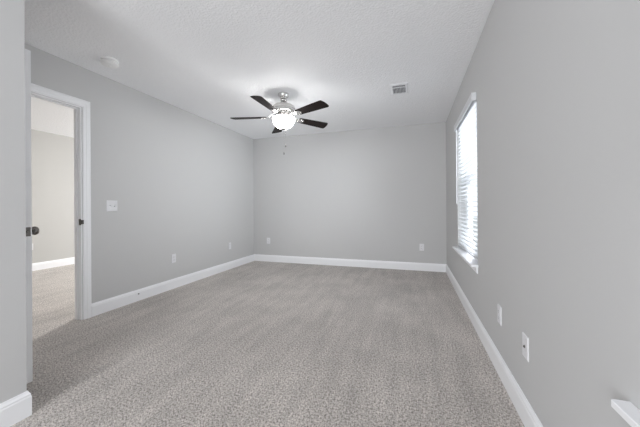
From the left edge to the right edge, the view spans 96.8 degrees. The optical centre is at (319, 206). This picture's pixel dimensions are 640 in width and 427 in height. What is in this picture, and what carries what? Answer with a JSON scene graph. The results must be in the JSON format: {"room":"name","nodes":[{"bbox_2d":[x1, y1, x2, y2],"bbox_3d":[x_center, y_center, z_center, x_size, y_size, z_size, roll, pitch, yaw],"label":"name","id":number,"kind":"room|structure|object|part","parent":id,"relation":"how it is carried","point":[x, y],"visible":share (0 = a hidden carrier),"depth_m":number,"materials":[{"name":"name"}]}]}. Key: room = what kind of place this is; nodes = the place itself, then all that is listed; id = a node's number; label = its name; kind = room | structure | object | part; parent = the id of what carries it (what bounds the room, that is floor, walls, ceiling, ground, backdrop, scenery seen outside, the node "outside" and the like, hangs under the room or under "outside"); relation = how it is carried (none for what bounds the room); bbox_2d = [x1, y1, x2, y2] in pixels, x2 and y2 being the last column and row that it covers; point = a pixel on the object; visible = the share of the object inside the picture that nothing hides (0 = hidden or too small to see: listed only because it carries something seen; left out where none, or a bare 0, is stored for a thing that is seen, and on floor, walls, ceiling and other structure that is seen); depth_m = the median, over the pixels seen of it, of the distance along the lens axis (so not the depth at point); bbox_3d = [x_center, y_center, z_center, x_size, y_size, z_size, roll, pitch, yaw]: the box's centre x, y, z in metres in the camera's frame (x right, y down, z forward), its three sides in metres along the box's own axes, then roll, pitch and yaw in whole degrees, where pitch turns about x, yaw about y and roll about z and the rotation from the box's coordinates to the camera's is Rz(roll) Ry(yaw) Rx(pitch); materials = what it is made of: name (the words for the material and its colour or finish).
{"room":"empty bedroom","nodes":[
{"label":"empty bedroom","id":0,"kind":"room"},
{"bbox_2d":[0,0,26,403],"bbox_3d":[-2.591,-0.128,0.015,1.122,2.440,3.430,0,0,18],"label":"wall","id":1,"kind":"structure","parent":0,"point":[13,348],"depth_m":1.43,"materials":[{"name":"grey paint"}]},
{"bbox_2d":[0,390,31,426],"bbox_3d":[-2.575,1.027,0.020,1.136,0.130,3.444,0,0,18],"label":"baseboard","id":2,"kind":"structure","parent":1,"relation":"attached to","point":[14,410],"depth_m":1.42,"materials":[{"name":"white paint"}]},
{"bbox_2d":[31,129,74,262],"bbox_3d":[-5.097,-0.113,4.598,0.094,2.440,6.800,0,0,18],"label":"wall","id":3,"kind":"structure","parent":0,"point":[52,155],"depth_m":5.17,"materials":[{"name":"grey paint"}]},
{"bbox_2d":[32,257,74,270],"bbox_3d":[-5.039,1.042,4.582,0.014,0.130,6.800,0,0,18],"label":"baseboard","id":4,"kind":"structure","parent":3,"relation":"attached to","point":[67,261],"depth_m":5.15,"materials":[{"name":"white paint"}]},
{"bbox_2d":[25,43,253,302],"bbox_3d":[-2.062,-0.131,3.613,0.094,2.440,6.800,0,0,18],"label":"wall","id":5,"kind":"structure","parent":0,"point":[181,182],"depth_m":3.48,"materials":[{"name":"grey paint"}]},
{"bbox_2d":[25,49,38,383],"bbox_3d":[-2.156,0.060,1.849,0.823,2.024,0.160,0,0,18],"label":"door","id":6,"kind":"structure","parent":5,"relation":"in","point":[30,230],"depth_m":1.73,"materials":[{"name":"white paint"}]},
{"bbox_3d":[-1.771,0.152,1.724,0.002,0.056,0.025,0,0,18],"label":"latch plate","id":7,"kind":"part","parent":6,"relation":"part of","materials":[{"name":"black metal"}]},
{"bbox_3d":[-1.813,0.152,1.789,0.065,0.065,0.062,0,0,18],"label":"knob","id":8,"kind":"part","parent":6,"relation":"part of","materials":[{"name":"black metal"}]},
{"bbox_2d":[31,83,91,319],"bbox_3d":[-2.469,0.030,2.357,0.130,2.124,0.982,0,0,18],"label":"door frame","id":9,"kind":"structure","parent":5,"relation":"attached to","point":[82,139],"depth_m":2.74,"materials":[{"name":"white paint"}]},
{"bbox_2d":[106,200,116,210],"bbox_3d":[-2.198,-0.008,3.009,0.019,0.115,0.115,0,0,18],"label":"light switch","id":10,"kind":"object","parent":5,"relation":"attached to","point":[111,205],"visible":1,"depth_m":3.00,"materials":[{"name":"white plastic"}]},
{"bbox_2d":[92,254,253,316],"bbox_3d":[-1.788,1.022,4.259,0.014,0.130,3.052,0,0,18],"label":"baseboard","id":11,"kind":"structure","parent":5,"relation":"attached to","point":[112,303],"depth_m":3.56,"materials":[{"name":"white paint"}]},
{"bbox_2d":[171,254,175,262],"bbox_3d":[-1.948,0.690,3.786,0.007,0.116,0.072,0,0,18],"label":"wall outlet","id":12,"kind":"object","parent":5,"relation":"attached to","point":[173,256],"visible":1,"depth_m":3.78,"materials":[{"name":"white plastic"}]},
{"bbox_2d":[24,0,493,138],"bbox_3d":[-2.113,-1.411,2.628,7.002,0.120,9.020,0,0,18],"label":"ceiling","id":13,"kind":"structure","parent":0,"point":[206,59],"depth_m":2.51,"materials":[{"name":"white paint"}]},
{"bbox_2d":[100,56,118,68],"bbox_3d":[-1.939,-1.322,2.619,0.142,0.060,0.142,0,0,18],"label":"smoke detector","id":14,"kind":"object","parent":13,"relation":"attached to","point":[106,61],"visible":1,"depth_m":2.58,"materials":[{"name":"white plastic"}]},
{"bbox_2d":[231,92,328,154],"bbox_3d":[-0.451,-1.008,3.387,1.228,0.705,1.179,0,0,18],"label":"ceiling fan","id":15,"kind":"object","parent":13,"relation":"hanging from","point":[284,111],"visible":1,"depth_m":3.34,"materials":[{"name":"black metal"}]},
{"bbox_3d":[-0.856,-1.073,3.442,0.438,0.006,0.141,-1,9,2],"label":"blade","id":16,"kind":"part","parent":15,"relation":"part of","materials":[{"name":"black wood"}]},
{"bbox_3d":[-0.579,-1.097,3.039,0.141,0.006,0.438,11,1,20],"label":"blade","id":17,"kind":"part","parent":15,"relation":"part of","materials":[{"name":"brown wood"}]},
{"bbox_3d":[-0.557,-1.061,3.831,0.141,0.006,0.438,-13,1,-17],"label":"blade","id":18,"kind":"part","parent":15,"relation":"part of","materials":[{"name":"brown wood"}]},
{"bbox_3d":[-0.439,-1.007,3.431,0.263,0.119,0.263,0,0,18],"label":"lamp shade","id":19,"kind":"part","parent":15,"relation":"part of","materials":[{"name":"white glass"}]},
{"bbox_3d":[-0.109,-1.100,3.178,0.438,0.006,0.141,-3,-15,38],"label":"blade","id":20,"kind":"part","parent":15,"relation":"part of","materials":[{"name":"brown wood"}]},
{"bbox_3d":[-0.095,-1.078,3.667,0.438,0.006,0.141,1,-15,-34],"label":"blade","id":21,"kind":"part","parent":15,"relation":"part of","materials":[{"name":"black wood"}]},
{"bbox_2d":[390,82,407,94],"bbox_3d":[0.920,-1.363,3.303,0.196,0.013,0.304,0,0,18],"label":"ceiling vent","id":22,"kind":"object","parent":13,"relation":"in","point":[401,88],"visible":1,"depth_m":3.29,"materials":[{"name":"white metal"}]},
{"bbox_2d":[11,261,524,426],"bbox_3d":[-2.097,1.149,2.628,7.002,0.120,9.020,0,0,18],"label":"floor","id":23,"kind":"structure","parent":0,"point":[254,343],"depth_m":2.04,"materials":[{"name":"carpet"}]},
{"bbox_2d":[253,122,446,263],"bbox_3d":[0.451,-0.146,5.184,3.717,2.440,0.094,0,0,18],"label":"wall","id":24,"kind":"structure","parent":0,"point":[378,194],"depth_m":5.07,"materials":[{"name":"grey paint"}]},
{"bbox_2d":[254,254,445,271],"bbox_3d":[0.366,1.009,5.157,3.557,0.130,0.014,0,0,18],"label":"baseboard","id":25,"kind":"structure","parent":24,"relation":"attached to","point":[433,267],"depth_m":5.07,"materials":[{"name":"white paint"}]},
{"bbox_2d":[419,244,423,250],"bbox_3d":[1.694,0.676,4.729,0.072,0.116,0.007,0,0,18],"label":"wall outlet","id":26,"kind":"object","parent":24,"relation":"attached to","point":[421,246],"visible":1,"depth_m":4.73,"materials":[{"name":"white plastic"}]},
{"bbox_2d":[446,0,639,426],"bbox_3d":[0.942,-0.149,0.936,0.160,2.440,7.683,0,0,18],"label":"wall","id":27,"kind":"structure","parent":0,"point":[556,83],"depth_m":1.08,"materials":[{"name":"grey paint"}]},
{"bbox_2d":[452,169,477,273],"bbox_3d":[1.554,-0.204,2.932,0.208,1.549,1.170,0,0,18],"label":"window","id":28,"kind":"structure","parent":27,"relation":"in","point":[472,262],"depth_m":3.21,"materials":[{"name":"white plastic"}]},
{"bbox_3d":[1.532,0.501,2.941,0.153,0.020,1.170,0,0,18],"label":"sill","id":29,"kind":"part","parent":28,"relation":"part of","materials":[{"name":"white paint"}]},
{"bbox_2d":[454,92,477,260],"bbox_3d":[1.515,-0.257,2.938,0.095,1.448,1.083,0,0,18],"label":"window blind","id":30,"kind":"object","parent":28,"relation":"attached to","point":[466,123],"visible":0.77,"depth_m":2.88,"materials":[{"name":"white plastic"}]},
{"bbox_3d":[1.642,-0.238,3.264,0.055,1.392,0.003,0,0,18],"label":"ladder cord","id":31,"kind":"part","parent":30,"relation":"part of","materials":[{"name":"white fabric"}]},
{"bbox_3d":[1.538,0.459,2.932,0.050,0.016,1.071,0,0,18],"label":"rail","id":32,"kind":"part","parent":30,"relation":"part of","materials":[{"name":"white plastic"}]},
{"bbox_3d":[1.534,-0.237,2.932,0.055,1.392,0.003,0,0,18],"label":"ladder cord","id":33,"kind":"part","parent":30,"relation":"part of","materials":[{"name":"white fabric"}]},
{"bbox_3d":[1.426,-0.237,2.599,0.055,1.392,0.003,0,0,18],"label":"ladder cord","id":34,"kind":"part","parent":30,"relation":"part of","materials":[{"name":"white fabric"}]},
{"bbox_3d":[1.615,0.099,2.906,0.023,0.722,1.025,0,0,18],"label":"sash","id":35,"kind":"part","parent":28,"relation":"part of","materials":[{"name":"white plastic"}]},
{"bbox_2d":[446,264,542,426],"bbox_3d":[0.891,1.006,1.039,0.014,0.130,7.523,0,0,18],"label":"baseboard","id":36,"kind":"structure","parent":27,"relation":"attached to","point":[526,413],"depth_m":1.74,"materials":[{"name":"white paint"}]},
{"bbox_2d":[497,304,501,325],"bbox_3d":[1.145,0.689,1.815,0.007,0.116,0.072,0,0,18],"label":"wall outlet","id":37,"kind":"object","parent":27,"relation":"attached to","point":[499,314],"visible":1,"depth_m":1.80,"materials":[{"name":"white plastic"}]},
{"bbox_2d":[522,332,528,361],"bbox_3d":[1.008,0.688,1.399,0.011,0.116,0.072,0,0,18],"label":"outlet","id":38,"kind":"object","parent":27,"relation":"attached to","point":[525,340],"visible":1,"depth_m":1.39,"materials":[{"name":"white plastic"}]},
{"bbox_2d":[611,399,639,426],"bbox_3d":[0.662,-0.197,0.158,0.192,1.551,1.160,0,0,18],"label":"window","id":39,"kind":"structure","parent":27,"relation":"in","point":[630,413],"depth_m":0.69,"materials":[{"name":"white plastic"}]},
{"label":"outside","id":40,"kind":"structure","parent":0,"visible":0},
{"bbox_2d":[473,217,477,243],"bbox_3d":[4.765,1.497,-1.544,70.000,0.100,80.000,0,0,18],"label":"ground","id":41,"kind":"structure","parent":40,"point":[474,218],"depth_m":19.26,"materials":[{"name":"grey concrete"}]}
]}

